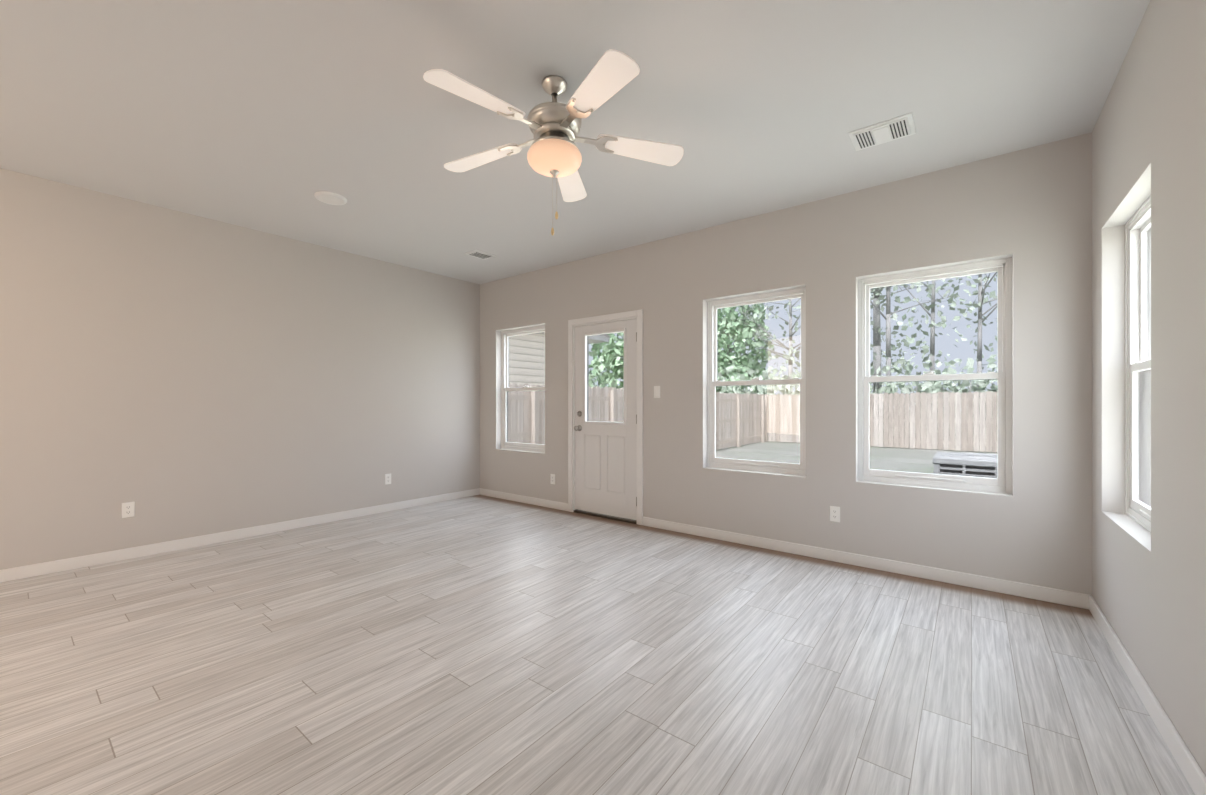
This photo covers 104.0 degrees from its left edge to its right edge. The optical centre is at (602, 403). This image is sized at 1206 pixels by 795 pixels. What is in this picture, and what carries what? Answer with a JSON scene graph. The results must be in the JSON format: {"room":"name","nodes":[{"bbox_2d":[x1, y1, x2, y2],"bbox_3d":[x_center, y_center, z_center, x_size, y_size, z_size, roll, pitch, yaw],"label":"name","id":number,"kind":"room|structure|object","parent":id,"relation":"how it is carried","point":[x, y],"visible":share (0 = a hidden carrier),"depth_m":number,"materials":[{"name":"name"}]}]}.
{"room":"empty living room","nodes":[
{"label":"empty living room","id":0,"kind":"room"},
{"bbox_2d":[0,168,479,569],"bbox_3d":[-3.923,-0.190,3.319,0.160,2.740,7.320,0,0,38],"label":"wall","id":1,"kind":"structure","parent":0,"point":[173,374],"depth_m":3.93,"materials":[{"name":"grey paint"}]},
{"bbox_2d":[122,502,134,517],"bbox_3d":[-3.609,0.805,3.584,0.009,0.115,0.070,0,0,38],"label":"electrical outlet","id":2,"kind":"object","parent":1,"relation":"attached to","point":[128,509],"visible":1,"depth_m":3.58,"materials":[{"name":"white plastic"}]},
{"bbox_2d":[0,488,479,582],"bbox_3d":[-3.806,1.137,3.329,0.014,0.085,7.160,0,0,38],"label":"baseboard","id":3,"kind":"structure","parent":1,"relation":"attached to","point":[22,572],"depth_m":3.92,"materials":[{"name":"white wood"}]},
{"bbox_2d":[385,474,390,484],"bbox_3d":[-2.361,0.825,5.182,0.009,0.115,0.070,0,0,38],"label":"electrical outlet","id":4,"kind":"object","parent":1,"relation":"attached to","point":[387,478],"visible":1,"depth_m":5.17,"materials":[{"name":"white plastic"}]},
{"bbox_2d":[0,0,1149,283],"bbox_3d":[-1.605,-1.620,1.609,5.920,0.120,7.480,0,0,38],"label":"ceiling","id":5,"kind":"structure","parent":0,"point":[270,116],"depth_m":2.45,"materials":[{"name":"white paint"}]},
{"bbox_2d":[314,191,346,204],"bbox_3d":[-2.057,-1.549,3.565,0.216,0.022,0.216,0,0,38],"label":"recessed light","id":6,"kind":"object","parent":5,"relation":"in","point":[331,198],"visible":0.98,"depth_m":3.53,"materials":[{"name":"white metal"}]},
{"bbox_2d":[464,250,495,259],"bbox_3d":[-1.277,-1.551,4.919,0.200,0.018,0.260,0,0,38],"label":"ceiling vent","id":7,"kind":"object","parent":5,"relation":"in","point":[480,254],"visible":1,"depth_m":4.88,"materials":[{"name":"white metal"}]},
{"bbox_2d":[423,49,683,235],"bbox_3d":[-0.270,-1.190,2.272,1.260,0.741,1.231,0,0,38],"label":"ceiling fan","id":8,"kind":"object","parent":5,"relation":"hanging from","point":[554,125],"visible":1,"depth_m":2.21,"materials":[{"name":"white wood"}]},
{"bbox_2d":[848,113,915,150],"bbox_3d":[1.605,-1.552,2.712,0.310,0.016,0.245,0,0,38],"label":"ceiling vent","id":9,"kind":"object","parent":5,"relation":"in","point":[902,126],"visible":1,"depth_m":2.69,"materials":[{"name":"white metal"}]},
{"bbox_2d":[0,495,1194,794],"bbox_3d":[-1.605,1.240,1.609,5.920,0.120,7.480,0,0,38],"label":"floor","id":10,"kind":"structure","parent":0,"point":[478,645],"depth_m":2.06,"materials":[{"name":"grey wood"}]},
{"bbox_2d":[480,132,1091,594],"bbox_3d":[0.649,-0.190,4.493,5.920,2.740,0.160,0,0,38],"label":"wall","id":11,"kind":"structure","parent":0,"point":[1028,210],"depth_m":3.48,"materials":[{"name":"grey paint"}]},
{"bbox_2d":[501,325,544,451],"bbox_3d":[-0.929,-0.180,5.787,0.870,1.500,0.088,0,0,38],"label":"window","id":12,"kind":"structure","parent":11,"relation":"in","point":[522,389],"depth_m":5.82,"materials":[{"name":"clear glass"}]},
{"bbox_2d":[480,488,567,510],"bbox_3d":[-0.984,1.137,5.658,1.532,0.085,0.014,0,0,38],"label":"baseboard","id":13,"kind":"structure","parent":11,"relation":"attached to","point":[486,492],"depth_m":5.60,"materials":[{"name":"white wood"}]},
{"bbox_2d":[550,474,554,483],"bbox_3d":[-0.569,0.850,5.338,0.070,0.115,0.009,0,0,38],"label":"electrical outlet","id":14,"kind":"object","parent":11,"relation":"attached to","point":[552,478],"visible":1,"depth_m":5.34,"materials":[{"name":"white plastic"}]},
{"bbox_2d":[568,309,642,524],"bbox_3d":[0.045,0.130,4.939,0.972,2.101,0.260,0,0,38],"label":"door","id":15,"kind":"structure","parent":11,"relation":"in","point":[605,416],"depth_m":4.88,"materials":[{"name":"white wood"}]},
{"bbox_2d":[654,386,659,397],"bbox_3d":[0.512,-0.115,4.489,0.070,0.115,0.015,0,0,38],"label":"light switch","id":16,"kind":"object","parent":11,"relation":"attached to","point":[656,391],"visible":1,"depth_m":4.49,"materials":[{"name":"white plastic"}]},
{"bbox_2d":[707,287,805,475],"bbox_3d":[1.313,-0.180,4.035,0.870,1.500,0.088,0,0,38],"label":"window","id":17,"kind":"structure","parent":11,"relation":"in","point":[756,382],"depth_m":4.02,"materials":[{"name":"clear glass"}]},
{"bbox_2d":[830,506,839,521],"bbox_3d":[1.739,0.825,3.535,0.070,0.115,0.009,0,0,38],"label":"electrical outlet","id":18,"kind":"object","parent":11,"relation":"attached to","point":[834,513],"visible":1,"depth_m":3.53,"materials":[{"name":"white plastic"}]},
{"bbox_2d":[643,517,1083,608],"bbox_3d":[1.587,1.137,3.649,3.042,0.085,0.014,0,0,38],"label":"baseboard","id":19,"kind":"structure","parent":11,"relation":"attached to","point":[1069,598],"depth_m":3.30,"materials":[{"name":"white wood"}]},
{"bbox_2d":[858,257,1011,493],"bbox_3d":[2.273,-0.180,3.285,0.870,1.500,0.088,0,0,38],"label":"window","id":20,"kind":"structure","parent":11,"relation":"in","point":[934,377],"depth_m":3.25,"materials":[{"name":"clear glass"}]},
{"bbox_2d":[1092,0,1205,775],"bbox_3d":[0.616,-0.190,-0.227,0.160,2.740,7.320,0,0,38],"label":"wall","id":21,"kind":"structure","parent":0,"point":[1148,140],"depth_m":1.72,"materials":[{"name":"grey paint"}]},
{"bbox_2d":[1125,195,1150,531],"bbox_3d":[2.479,-0.180,2.080,0.088,1.500,0.870,0,0,38],"label":"window","id":22,"kind":"structure","parent":21,"relation":"in","point":[1138,367],"depth_m":2.37,"materials":[{"name":"white plastic"}]},
{"bbox_2d":[1084,594,1205,794],"bbox_3d":[0.596,1.137,-0.111,0.014,0.085,7.160,0,0,38],"label":"baseboard","id":23,"kind":"structure","parent":21,"relation":"attached to","point":[1190,768],"depth_m":1.74,"materials":[{"name":"white wood"}]}
]}

